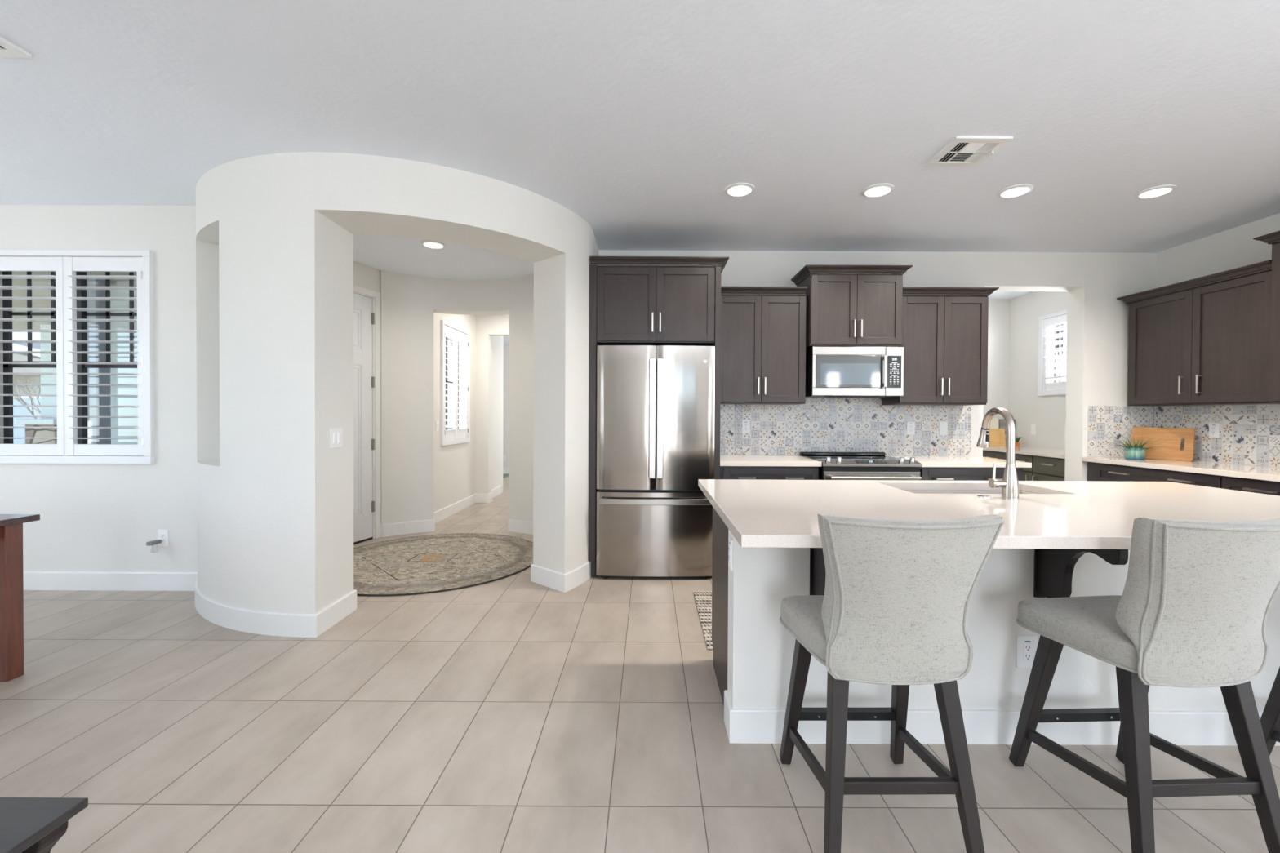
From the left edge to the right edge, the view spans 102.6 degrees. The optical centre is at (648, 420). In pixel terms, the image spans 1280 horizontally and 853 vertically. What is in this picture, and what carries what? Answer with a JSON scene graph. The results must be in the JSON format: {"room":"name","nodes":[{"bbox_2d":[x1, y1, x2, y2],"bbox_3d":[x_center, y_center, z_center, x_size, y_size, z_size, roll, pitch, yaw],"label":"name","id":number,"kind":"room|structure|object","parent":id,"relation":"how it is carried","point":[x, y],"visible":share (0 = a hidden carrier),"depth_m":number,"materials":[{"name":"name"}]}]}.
{"room":"open-plan kitchen","nodes":[
{"label":"open-plan kitchen","id":0,"kind":"room"},
{"bbox_2d":[0,204,197,572],"bbox_3d":[-4.849,-0.167,3.739,3.500,2.743,0.160,0,1,0],"label":"wall","id":1,"kind":"structure","parent":0,"point":[95,517],"depth_m":3.66,"materials":[{"name":"paint"}]},
{"bbox_2d":[2,271,137,444],"bbox_3d":[-4.165,-0.455,3.787,1.185,1.415,0.037,0,1,0],"label":"window","id":2,"kind":"structure","parent":1,"relation":"in","point":[81,357],"depth_m":3.79,"materials":[{"name":"black glass"}]},
{"bbox_2d":[0,249,154,464],"bbox_3d":[-4.176,-0.453,3.654,1.303,1.513,0.086,0,1,0],"label":"plantation shutter","id":3,"kind":"object","parent":2,"relation":"attached to","point":[65,264],"visible":1,"depth_m":3.63,"materials":[{"name":"white paint"}]},
{"bbox_2d":[22,571,197,591],"bbox_3d":[-4.810,1.141,3.666,3.290,0.128,0.014,0,1,0],"label":"baseboard","id":4,"kind":"structure","parent":1,"relation":"attached to","point":[33,580],"depth_m":3.66,"materials":[{"name":"white paint"}]},
{"bbox_2d":[157,529,168,546],"bbox_3d":[-3.469,0.837,3.665,0.073,0.118,0.010,0,1,0],"label":"wall outlet","id":5,"kind":"object","parent":1,"relation":"attached to","point":[162,535],"visible":1,"depth_m":3.66,"materials":[{"name":"white plastic"}]},
{"bbox_2d":[146,539,160,552],"bbox_3d":[-3.485,0.887,3.620,0.049,0.081,0.076,0,1,0],"label":"plug","id":6,"kind":"object","parent":5,"relation":"attached to","point":[154,548],"visible":1,"depth_m":3.60,"materials":[{"name":"grey plastic"}]},
{"bbox_2d":[150,544,157,552],"bbox_3d":[-3.479,0.899,3.610,0.038,0.057,0.038,0,1,0],"label":"oil bottle","id":7,"kind":"object","parent":6,"relation":"on","point":[154,548],"depth_m":3.60,"materials":[{"name":"grey"}]},
{"bbox_2d":[160,533,164,542],"bbox_3d":[-3.469,0.837,3.662,0.033,0.066,0.004,0,1,0],"label":"receptacle","id":8,"kind":"object","parent":5,"relation":"attached to","point":[162,535],"depth_m":3.66,"materials":[{"name":"white plastic"}]},
{"bbox_2d":[195,151,599,613],"bbox_3d":[-1.839,-0.160,4.372,2.776,2.743,2.934,0,1,0],"label":"wall","id":9,"kind":"structure","parent":0,"point":[277,272],"depth_m":3.13,"materials":[{"name":"paint"}]},
{"bbox_2d":[194,577,356,637],"bbox_3d":[-2.503,1.155,3.372,1.554,0.128,0.605,1,1,33],"label":"baseboard","id":10,"kind":"structure","parent":9,"relation":"attached to","point":[257,622],"depth_m":2.97,"materials":[{"name":"white paint"}]},
{"bbox_2d":[329,427,342,448],"bbox_3d":[-1.888,0.103,3.106,0.012,0.118,0.118,0,1,0],"label":"light switch","id":11,"kind":"object","parent":9,"relation":"attached to","point":[335,434],"visible":1,"depth_m":3.10,"materials":[{"name":"white plastic"}]},
{"bbox_2d":[353,293,374,544],"bbox_3d":[-2.971,-0.018,4.790,0.164,2.440,0.894,0,1,14],"label":"door","id":12,"kind":"structure","parent":9,"relation":"in","point":[363,317],"depth_m":5.08,"materials":[{"name":"white paint"}]},
{"bbox_2d":[353,284,381,538],"bbox_3d":[-2.932,-0.052,4.776,0.106,2.510,1.050,0,1,14],"label":"trim","id":13,"kind":"structure","parent":9,"relation":"attached to","point":[376,304],"depth_m":5.22,"materials":[{"name":"white paint"}]},
{"bbox_2d":[380,515,435,537],"bbox_3d":[-2.511,1.133,5.461,0.196,0.128,0.612,1,1,38],"label":"baseboard","id":14,"kind":"structure","parent":9,"relation":"attached to","point":[424,526],"depth_m":5.43,"materials":[{"name":"white paint"}]},
{"bbox_2d":[433,485,501,523],"bbox_3d":[-2.396,1.118,6.997,0.199,0.128,2.530,0,1,0],"label":"baseboard","id":15,"kind":"structure","parent":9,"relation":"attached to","point":[446,512],"depth_m":6.96,"materials":[{"name":"white paint"}]},
{"bbox_2d":[507,519,591,592],"bbox_3d":[-0.960,1.149,4.662,0.466,0.128,2.139,0,1,-23],"label":"baseboard","id":16,"kind":"object","parent":9,"relation":"attached to","point":[563,583],"visible":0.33,"depth_m":3.82,"materials":[{"name":"white paint"}]},
{"bbox_2d":[433,313,475,512],"bbox_3d":[-2.569,-0.186,6.559,0.160,2.743,1.920,0,1,0],"label":"wall","id":17,"kind":"structure","parent":0,"point":[454,465],"depth_m":6.55,"materials":[{"name":"paint"}]},
{"bbox_2d":[435,421,438,431],"bbox_3d":[-2.484,0.059,6.036,0.012,0.118,0.073,0,1,0],"label":"light switch","id":18,"kind":"object","parent":17,"relation":"attached to","point":[437,422],"visible":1,"depth_m":6.02,"materials":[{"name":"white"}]},
{"bbox_2d":[445,337,458,430],"bbox_3d":[-2.613,-0.465,6.606,0.030,1.380,0.820,0,1,0],"label":"window","id":19,"kind":"structure","parent":17,"relation":"in","point":[446,338],"depth_m":6.62,"materials":[{"name":"grey glass"}]},
{"bbox_2d":[440,320,470,445],"bbox_3d":[-2.486,-0.460,6.606,0.082,1.510,0.930,0,1,0],"label":"plantation shutter","id":20,"kind":"object","parent":19,"relation":"attached to","point":[448,330],"visible":0.96,"depth_m":6.56,"materials":[{"name":"white paint"}]},
{"bbox_2d":[447,336,509,493],"bbox_3d":[-1.799,-0.216,9.698,6.800,2.743,2.900,0,1,0],"label":"wall","id":21,"kind":"structure","parent":0,"point":[504,350],"depth_m":8.39,"materials":[{"name":"paint"}]},
{"bbox_2d":[502,467,508,473],"bbox_3d":[-1.805,1.078,11.005,6.400,0.128,0.014,0,1,0],"label":"baseboard","id":22,"kind":"structure","parent":21,"relation":"attached to","point":[505,470],"depth_m":11.00,"materials":[{"name":"white paint"}]},
{"bbox_2d":[475,314,509,493],"bbox_3d":[-1.744,-0.196,7.809,1.490,2.743,0.880,0,1,0],"label":"wall","id":23,"kind":"structure","parent":0,"point":[489,329],"depth_m":7.38,"materials":[{"name":"paint"}]},
{"bbox_2d":[0,0,1279,346],"bbox_3d":[0.308,-1.574,3.733,14.000,0.120,14.900,0,1,0],"label":"ceiling","id":24,"kind":"structure","parent":0,"point":[636,118],"depth_m":2.46,"materials":[{"name":"paint"}]},
{"bbox_2d":[0,35,31,57],"bbox_3d":[-2.768,-1.495,1.909,0.450,0.031,0.410,0,1,0],"label":"ceiling vent","id":25,"kind":"object","parent":24,"relation":"in","point":[7,49],"visible":1,"depth_m":2.08,"materials":[{"name":"white metal"}]},
{"bbox_2d":[421,240,445,248],"bbox_3d":[-1.863,-1.526,4.444,0.196,0.013,0.196,0,1,0],"label":"recessed light","id":26,"kind":"object","parent":24,"relation":"in","point":[429,243],"visible":1,"depth_m":4.43,"materials":[{"name":"white paint"}]},
{"bbox_2d":[724,182,755,196],"bbox_3d":[0.592,-1.503,3.341,0.196,0.013,0.196,0,1,0],"label":"recessed light","id":27,"kind":"object","parent":24,"relation":"in","point":[736,189],"visible":1,"depth_m":3.33,"materials":[{"name":"white paint"}]},
{"bbox_2d":[861,182,894,197],"bbox_3d":[1.492,-1.499,3.341,0.196,0.013,0.196,0,1,0],"label":"recessed light","id":28,"kind":"object","parent":24,"relation":"in","point":[883,188],"visible":1,"depth_m":3.32,"materials":[{"name":"white paint"}]},
{"bbox_2d":[924,136,1013,166],"bbox_3d":[1.767,-1.483,2.847,0.300,0.031,0.305,0,1,0],"label":"ceiling vent","id":29,"kind":"object","parent":24,"relation":"in","point":[961,151],"visible":1,"depth_m":2.83,"materials":[{"name":"white metal"}]},
{"bbox_2d":[996,183,1033,197],"bbox_3d":[2.387,-1.495,3.341,0.196,0.013,0.196,0,1,0],"label":"recessed light","id":30,"kind":"object","parent":24,"relation":"in","point":[1018,189],"visible":1,"depth_m":3.32,"materials":[{"name":"white paint"}]},
{"bbox_2d":[1134,184,1177,198],"bbox_3d":[3.300,-1.490,3.341,0.196,0.013,0.196,0,1,0],"label":"recessed light","id":31,"kind":"object","parent":24,"relation":"in","point":[1159,190],"visible":1,"depth_m":3.32,"materials":[{"name":"white paint"}]},
{"bbox_2d":[0,475,1279,852],"bbox_3d":[0.294,1.279,3.764,14.000,0.100,14.900,0,1,0],"label":"floor","id":32,"kind":"structure","parent":0,"point":[514,713],"depth_m":1.93,"materials":[{"name":"tile"}]},
{"bbox_2d":[0,514,39,681],"bbox_3d":[-3.706,0.846,1.949,1.396,0.765,1.180,0,1,0],"label":"console table","id":33,"kind":"object","parent":32,"relation":"on","point":[11,574],"visible":1,"depth_m":2.43,"materials":[{"name":"brown wood"}]},
{"bbox_2d":[0,797,88,852],"bbox_3d":[-1.773,1.026,0.677,1.164,0.450,0.832,0,1,0],"label":"coffee table","id":34,"kind":"object","parent":32,"relation":"on","point":[27,824],"visible":1,"depth_m":1.03,"materials":[{"name":"brown wood"}]},
{"bbox_2d":[353,533,533,596],"bbox_3d":[-1.891,1.204,4.498,1.870,0.010,1.870,0,1,0],"label":"round rug","id":35,"kind":"object","parent":32,"relation":"on","point":[442,562],"visible":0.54,"depth_m":4.34,"materials":[{"name":"beige fabric"}]},
{"bbox_2d":[502,473,508,478],"bbox_3d":[-3.799,1.137,9.929,1.526,0.011,2.393,0,1,16],"label":"patterned rug","id":36,"kind":"object","parent":32,"relation":"on","point":[504,475],"visible":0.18,"depth_m":10.61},
{"bbox_2d":[596,345,715,579],"bbox_3d":[0.054,0.322,4.229,0.908,1.802,0.709,0,1,0],"label":"refrigerator","id":37,"kind":"object","parent":32,"relation":"on","point":[655,406],"visible":0.98,"depth_m":3.93,"materials":[{"name":"silver metal"}]},
{"bbox_2d":[588,256,728,577],"bbox_3d":[0.074,-0.018,4.261,1.071,2.480,0.677,0,1,0],"label":"tall cabinet","id":38,"kind":"object","parent":32,"relation":"on","point":[667,300],"visible":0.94,"depth_m":3.98,"materials":[{"name":"brown wood"}]},
{"bbox_2d":[693,591,713,649],"bbox_3d":[1.132,1.233,3.223,1.625,0.009,0.900,0,1,0],"label":"runner rug","id":39,"kind":"object","parent":32,"relation":"on","point":[703,599],"visible":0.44,"depth_m":3.27,"materials":[{"name":"beige fabric"}]},
{"bbox_2d":[711,506,728,706],"bbox_3d":[1.563,0.811,2.408,2.466,0.875,0.562,0,1,0],"label":"base cabinet","id":40,"kind":"object","parent":32,"relation":"on","point":[720,531],"visible":0.09,"depth_m":2.36,"materials":[{"name":"brown wood"}]},
{"bbox_2d":[697,479,1279,549],"bbox_3d":[1.577,0.356,2.185,2.603,0.038,1.328,0,1,0],"label":"countertop","id":41,"kind":"structure","parent":40,"relation":"on","point":[757,513],"depth_m":2.03,"materials":[{"name":"white stone"}]},
{"bbox_2d":[903,489,1035,493],"bbox_3d":[1.605,0.475,2.551,0.779,0.206,0.401,0,1,0],"label":"sink","id":42,"kind":"object","parent":41,"relation":"in","point":[916,491],"visible":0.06,"depth_m":2.74,"materials":[{"name":"beige"}]},
{"bbox_2d":[977,494,991,497],"bbox_3d":[1.486,0.334,2.272,0.054,0.004,0.054,0,1,0],"label":"cap","id":43,"kind":"object","parent":41,"relation":"on","point":[979,495],"visible":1,"depth_m":2.26,"materials":[{"name":"silver metal"}]},
{"bbox_2d":[976,406,1018,497],"bbox_3d":[1.576,0.135,2.361,0.116,0.400,0.246,0,1,0],"label":"faucet","id":44,"kind":"object","parent":41,"relation":"on","point":[1009,484],"visible":1,"depth_m":2.26,"materials":[{"name":"silver metal"}]},
{"bbox_2d":[720,466,818,479],"bbox_3d":[0.944,0.789,4.291,0.780,0.875,0.631,0,1,0],"label":"base cabinet","id":45,"kind":"object","parent":32,"relation":"on","point":[759,473],"visible":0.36,"depth_m":4.00,"materials":[{"name":"brown wood"}]},
{"bbox_2d":[720,455,822,466],"bbox_3d":[0.950,0.331,4.291,0.789,0.038,0.624,0,1,0],"label":"countertop","id":46,"kind":"structure","parent":45,"relation":"on","point":[725,460],"depth_m":3.99,"materials":[{"name":"white stone"}]},
{"bbox_2d":[799,451,922,479],"bbox_3d":[1.722,0.724,4.239,0.754,0.894,0.718,0,1,0],"label":"range","id":47,"kind":"object","parent":32,"relation":"on","point":[835,465],"visible":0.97,"depth_m":3.96,"materials":[{"name":"silver metal"}]},
{"bbox_2d":[779,514,1004,852],"bbox_3d":[0.687,0.749,1.575,0.487,1.009,0.630,0,1,-1],"label":"counter stool","id":48,"kind":"object","parent":32,"relation":"on","point":[892,610],"visible":1,"depth_m":1.37,"materials":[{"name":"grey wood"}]},
{"bbox_2d":[919,466,1023,480],"bbox_3d":[2.522,0.796,4.291,0.828,0.875,0.631,0,1,0],"label":"base cabinet","id":49,"kind":"object","parent":32,"relation":"on","point":[932,473],"visible":0.19,"depth_m":4.00,"materials":[{"name":"brown wood"}]},
{"bbox_2d":[891,456,1031,467],"bbox_3d":[2.538,0.339,4.291,0.871,0.038,0.624,0,1,0],"label":"countertop","id":50,"kind":"structure","parent":49,"relation":"on","point":[926,461],"depth_m":4.01,"materials":[{"name":"white stone"}]},
{"bbox_2d":[982,450,1065,480],"bbox_3d":[4.226,0.790,5.636,0.596,0.875,1.655,0,1,0],"label":"base cabinet","id":51,"kind":"object","parent":32,"relation":"on","point":[1043,468],"visible":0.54,"depth_m":5.20,"materials":[{"name":"brown wood"}]},
{"bbox_2d":[982,445,1065,458],"bbox_3d":[4.231,0.332,5.629,0.594,0.038,1.667,0,1,0],"label":"countertop","id":52,"kind":"structure","parent":51,"relation":"on","point":[1054,453],"depth_m":5.43,"materials":[{"name":"white stone"}]},
{"bbox_2d":[982,417,998,428],"bbox_3d":[4.257,0.135,6.405,0.212,0.339,0.038,0,1,8],"label":"card","id":53,"kind":"object","parent":52,"relation":"on","point":[994,422],"visible":0.23,"depth_m":6.40,"materials":[{"name":"beige paper"}]},
{"bbox_2d":[989,428,1005,445],"bbox_3d":[4.268,0.202,6.312,0.212,0.211,0.050,0,1,8],"label":"cutting board","id":54,"kind":"object","parent":52,"relation":"on","point":[997,436],"visible":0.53,"depth_m":6.30,"materials":[{"name":"brown wood"}]},
{"bbox_2d":[999,418,1015,445],"bbox_3d":[4.446,0.142,6.354,0.166,0.330,0.048,1,1,21],"label":"marble board","id":55,"kind":"object","parent":52,"relation":"on","point":[1002,421],"visible":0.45,"depth_m":6.37,"materials":[{"name":"white stone"}]},
{"bbox_2d":[1015,436,1021,446],"bbox_3d":[4.429,0.243,6.162,0.081,0.128,0.080,0,1,0],"label":"potted succulent","id":56,"kind":"object","parent":52,"relation":"on","point":[1017,444],"visible":0.8,"depth_m":6.14,"materials":[{"name":"green plant"}]},
{"bbox_2d":[1008,516,1279,852],"bbox_3d":[1.510,0.753,1.572,0.541,1.009,0.632,0,1,-2],"label":"counter stool","id":57,"kind":"object","parent":32,"relation":"on","point":[1192,610],"visible":1,"depth_m":1.41,"materials":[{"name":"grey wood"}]},
{"bbox_2d":[1087,462,1279,496],"bbox_3d":[4.204,0.815,3.257,0.641,0.875,2.698,0,1,0],"label":"base cabinet","id":58,"kind":"object","parent":32,"relation":"on","point":[1095,471],"visible":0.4,"depth_m":3.81,"materials":[{"name":"brown wood"}]},
{"bbox_2d":[1081,457,1279,481],"bbox_3d":[4.205,0.358,3.233,0.644,0.038,2.739,0,1,0],"label":"countertop","id":59,"kind":"structure","parent":58,"relation":"on","point":[1243,471],"depth_m":3.75,"materials":[{"name":"white stone"}]},
{"bbox_2d":[1108,435,1165,460],"bbox_3d":[4.132,0.202,4.341,0.360,0.248,0.437,1,1,35],"label":"potted plant","id":60,"kind":"object","parent":59,"relation":"on","point":[1137,452],"visible":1,"depth_m":4.30,"materials":[{"name":"green plant"}]},
{"bbox_2d":[1131,426,1195,461],"bbox_3d":[4.341,0.192,4.340,0.048,0.272,0.394,0,1,-26],"label":"cutting board","id":61,"kind":"object","parent":59,"relation":"on","point":[1171,450],"visible":0.96,"depth_m":4.30,"materials":[{"name":"brown wood"}]},
{"bbox_2d":[1260,666,1279,755],"bbox_3d":[2.411,0.757,1.574,0.479,1.009,0.630,0,1,-2],"label":"counter stool","id":62,"kind":"object","parent":32,"relation":"on","point":[1270,717],"visible":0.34,"depth_m":1.82,"materials":[{"name":"brown wood"}]},
{"bbox_2d":[599,249,1155,480],"bbox_3d":[2.040,-0.145,4.694,4.982,2.743,0.190,0,1,0],"label":"wall","id":63,"kind":"structure","parent":0,"point":[1098,322],"depth_m":4.59,"materials":[{"name":"paint"}]},
{"bbox_2d":[720,286,807,404],"bbox_3d":[0.938,-0.626,4.407,0.753,0.962,0.372,0,1,0],"label":"upper cabinet","id":64,"kind":"object","parent":63,"relation":"attached to","point":[763,328],"visible":0.91,"depth_m":4.27,"materials":[{"name":"brown wood"}]},
{"bbox_2d":[720,397,971,456],"bbox_3d":[1.724,0.044,4.595,2.334,0.536,0.010,0,1,0],"label":"tile backsplash","id":65,"kind":"structure","parent":63,"relation":"attached to","point":[848,424],"depth_m":4.59,"materials":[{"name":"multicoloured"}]},
{"bbox_2d":[742,420,750,433],"bbox_3d":[0.871,0.052,4.588,0.073,0.118,0.010,0,1,0],"label":"wall outlet","id":66,"kind":"object","parent":65,"relation":"attached to","point":[745,424],"visible":1,"depth_m":4.59,"materials":[{"name":"white plastic"}]},
{"bbox_2d":[743,422,747,430],"bbox_3d":[0.871,0.052,4.586,0.033,0.066,0.004,0,1,0],"label":"receptacle","id":67,"kind":"object","parent":66,"relation":"attached to","point":[745,424],"depth_m":4.58,"materials":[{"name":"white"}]},
{"bbox_2d":[906,422,915,435],"bbox_3d":[2.347,0.067,4.588,0.073,0.118,0.010,0,1,0],"label":"wall outlet","id":68,"kind":"object","parent":65,"relation":"attached to","point":[910,425],"visible":1,"depth_m":4.59,"materials":[{"name":"white plastic"}]},
{"bbox_2d":[909,424,912,431],"bbox_3d":[2.347,0.067,4.586,0.033,0.066,0.004,0,1,0],"label":"receptacle","id":69,"kind":"object","parent":68,"relation":"attached to","point":[910,425],"depth_m":4.58,"materials":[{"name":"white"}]},
{"bbox_2d":[939,422,947,435],"bbox_3d":[2.639,0.068,4.587,0.073,0.118,0.012,0,1,0],"label":"light switch","id":70,"kind":"object","parent":65,"relation":"attached to","point":[943,425],"visible":1,"depth_m":4.59,"materials":[{"name":"white plastic"}]},
{"bbox_2d":[791,264,912,349],"bbox_3d":[1.703,-0.940,4.368,0.862,0.645,0.442,0,1,0],"label":"upper cabinet","id":71,"kind":"object","parent":63,"relation":"attached to","point":[845,308],"visible":0.98,"depth_m":4.20,"materials":[{"name":"brown wood"}]},
{"bbox_2d":[805,346,903,397],"bbox_3d":[1.715,-0.405,4.373,0.748,0.407,0.435,0,1,0],"label":"microwave","id":72,"kind":"object","parent":71,"relation":"attached to","point":[830,371],"visible":1,"depth_m":4.20,"materials":[{"name":"silver metal"}]},
{"bbox_2d":[881,286,999,405],"bbox_3d":[2.484,-0.620,4.407,0.792,0.964,0.372,0,1,0],"label":"upper cabinet","id":73,"kind":"object","parent":63,"relation":"attached to","point":[944,330],"visible":0.97,"depth_m":4.27,"materials":[{"name":"brown wood"}]},
{"bbox_2d":[1086,405,1153,457],"bbox_3d":[4.228,0.095,4.595,0.587,0.458,0.010,0,1,0],"label":"tile backsplash","id":74,"kind":"structure","parent":63,"relation":"attached to","point":[1114,422],"depth_m":4.59,"materials":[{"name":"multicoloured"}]},
{"bbox_2d":[982,299,1009,428],"bbox_3d":[3.241,-0.150,5.704,2.580,2.743,1.830,0,1,0],"label":"wall","id":75,"kind":"structure","parent":0,"point":[998,323],"depth_m":6.45,"materials":[{"name":"paint"}]},
{"bbox_2d":[727,528,1279,711],"bbox_3d":[1.574,0.815,2.060,2.489,0.875,0.133,0,1,0],"label":"wall","id":76,"kind":"structure","parent":0,"point":[761,650],"depth_m":1.99,"materials":[{"name":"paint"}]},
{"bbox_2d":[728,536,733,570],"bbox_3d":[0.326,0.529,2.051,0.010,0.120,0.075,0,1,0],"label":"wall outlet","id":77,"kind":"object","parent":76,"relation":"attached to","point":[730,540],"visible":1,"depth_m":2.03,"materials":[{"name":"white plastic"}]},
{"bbox_2d":[728,543,730,562],"bbox_3d":[0.324,0.529,2.051,0.004,0.066,0.033,0,1,0],"label":"receptacle","id":78,"kind":"object","parent":77,"relation":"attached to","point":[729,544],"depth_m":2.04,"materials":[{"name":"white plastic"}]},
{"bbox_2d":[809,547,825,595],"bbox_3d":[0.653,0.528,1.817,0.054,0.305,0.346,0,1,0],"label":"corbel","id":79,"kind":"object","parent":76,"relation":"attached to","point":[817,566],"visible":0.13,"depth_m":1.94,"materials":[{"name":"brown wood"}]},
{"bbox_2d":[724,689,1279,746],"bbox_3d":[1.572,1.189,2.057,2.517,0.128,0.147,0,1,0],"label":"baseboard","id":80,"kind":"structure","parent":76,"relation":"attached to","point":[743,726],"depth_m":1.98,"materials":[{"name":"white paint"}]},
{"bbox_2d":[1016,635,1037,667],"bbox_3d":[1.469,0.896,1.990,0.080,0.125,0.010,0,1,0],"label":"wall outlet","id":81,"kind":"object","parent":76,"relation":"attached to","point":[1026,646],"visible":0.87,"depth_m":1.99,"materials":[{"name":"white plastic"}]},
{"bbox_2d":[1022,643,1031,660],"bbox_3d":[1.469,0.896,1.988,0.033,0.066,0.004,0,1,0],"label":"receptacle","id":82,"kind":"object","parent":81,"relation":"attached to","point":[1027,647],"depth_m":1.99,"materials":[{"name":"white plastic"}]},
{"bbox_2d":[1033,548,1128,598],"bbox_3d":[1.523,0.532,1.817,0.054,0.305,0.346,0,1,0],"label":"corbel","id":83,"kind":"object","parent":76,"relation":"attached to","point":[1053,568],"visible":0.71,"depth_m":1.88,"materials":[{"name":"brown wood"}]},
{"bbox_2d":[1008,213,1279,467],"bbox_3d":[4.616,-0.125,3.958,0.170,2.743,5.320,0,1,0],"label":"wall","id":84,"kind":"structure","parent":0,"point":[1235,247],"depth_m":5.72,"materials":[{"name":"paint"}]},
{"bbox_2d":[1031,424,1035,435],"bbox_3d":[4.524,0.104,6.031,0.012,0.118,0.073,0,1,0],"label":"light switch","id":85,"kind":"object","parent":84,"relation":"attached to","point":[1033,426],"visible":1,"depth_m":6.03,"materials":[{"name":"white plastic"}]},
{"bbox_2d":[1037,309,1066,395],"bbox_3d":[4.532,-0.742,5.452,0.080,0.915,0.960,0,1,0],"label":"plantation shutter","id":86,"kind":"object","parent":84,"relation":"attached to","point":[1046,321],"visible":0.43,"depth_m":5.77,"materials":[{"name":"white paint"}]},
{"bbox_2d":[1053,323,1063,390],"bbox_3d":[4.659,-0.741,5.442,0.030,0.805,0.860,0,1,0],"label":"window","id":87,"kind":"structure","parent":84,"relation":"in","point":[1060,374],"depth_m":5.84,"materials":[{"name":"white glass"}]},
{"bbox_2d":[1116,259,1279,406],"bbox_3d":[4.346,-0.605,4.007,0.372,0.960,1.123,0,1,0],"label":"upper cabinet","id":88,"kind":"object","parent":84,"relation":"attached to","point":[1205,340],"visible":0.98,"depth_m":3.88,"materials":[{"name":"brown wood"}]},
{"bbox_2d":[1153,404,1279,467],"bbox_3d":[4.524,0.111,3.247,0.010,0.458,2.692,0,1,0],"label":"tile backsplash","id":89,"kind":"structure","parent":84,"relation":"attached to","point":[1250,434],"depth_m":3.97,"materials":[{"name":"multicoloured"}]},
{"bbox_2d":[1208,422,1219,437],"bbox_3d":[4.517,0.075,4.099,0.010,0.118,0.073,0,1,0],"label":"wall outlet","id":90,"kind":"object","parent":89,"relation":"attached to","point":[1214,428],"visible":1,"depth_m":4.09,"materials":[{"name":"white plastic"}]},
{"bbox_2d":[1211,426,1216,434],"bbox_3d":[4.515,0.075,4.099,0.004,0.066,0.033,0,1,0],"label":"receptacle","id":91,"kind":"object","parent":90,"relation":"attached to","point":[1213,428],"depth_m":4.09,"materials":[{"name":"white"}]},
{"bbox_2d":[1253,230,1279,403],"bbox_3d":[4.321,-0.676,3.014,0.422,1.122,0.962,0,1,0],"label":"upper cabinet","id":92,"kind":"object","parent":84,"relation":"attached to","point":[1273,238],"visible":1,"depth_m":3.40,"materials":[{"name":"brown wood"}]},
{"label":"outside","id":93,"kind":"structure","parent":0,"visible":0},
{"bbox_3d":[-21.754,1.002,21.929,36.500,0.100,36.170,0,1,0],"label":"ground","id":94,"kind":"structure","parent":93,"visible":0},
{"bbox_2d":[12,339,40,444],"bbox_3d":[-22.595,-1.035,19.392,12.200,4.020,6.200,0,1,0],"label":"neighbor house","id":95,"kind":"structure","parent":94,"relation":"on","point":[17,411],"depth_m":16.93,"materials":[{"name":"beige paint"}]},
{"bbox_2d":[13,374,40,418],"bbox_3d":[-11.979,0.082,10.249,1.601,2.041,1.060,0,1,-30],"label":"bare tree","id":96,"kind":"object","parent":94,"relation":"on","point":[32,412],"visible":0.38,"depth_m":10.05,"materials":[{"name":"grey plant"}]},
{"bbox_2d":[14,324,57,444],"bbox_3d":[-7.480,-0.007,6.481,0.480,2.380,0.480,0,1,0],"label":"porch column","id":97,"kind":"structure","parent":94,"relation":"on","point":[45,379],"depth_m":6.37,"materials":[{"name":"stone"}]},
{"bbox_2d":[12,271,137,328],"bbox_3d":[-6.444,-1.364,5.251,6.100,0.390,2.870,0,1,0],"label":"porch roof","id":98,"kind":"structure","parent":97,"relation":"on","point":[113,282],"depth_m":5.79,"materials":[{"name":"beige paint"}]},
{"bbox_2d":[86,279,137,444],"bbox_3d":[-5.649,-0.118,5.500,1.500,2.640,0.600,0,1,0],"label":"wall","id":99,"kind":"structure","parent":94,"relation":"on","point":[108,390],"depth_m":5.59,"materials":[{"name":"grey paint"}]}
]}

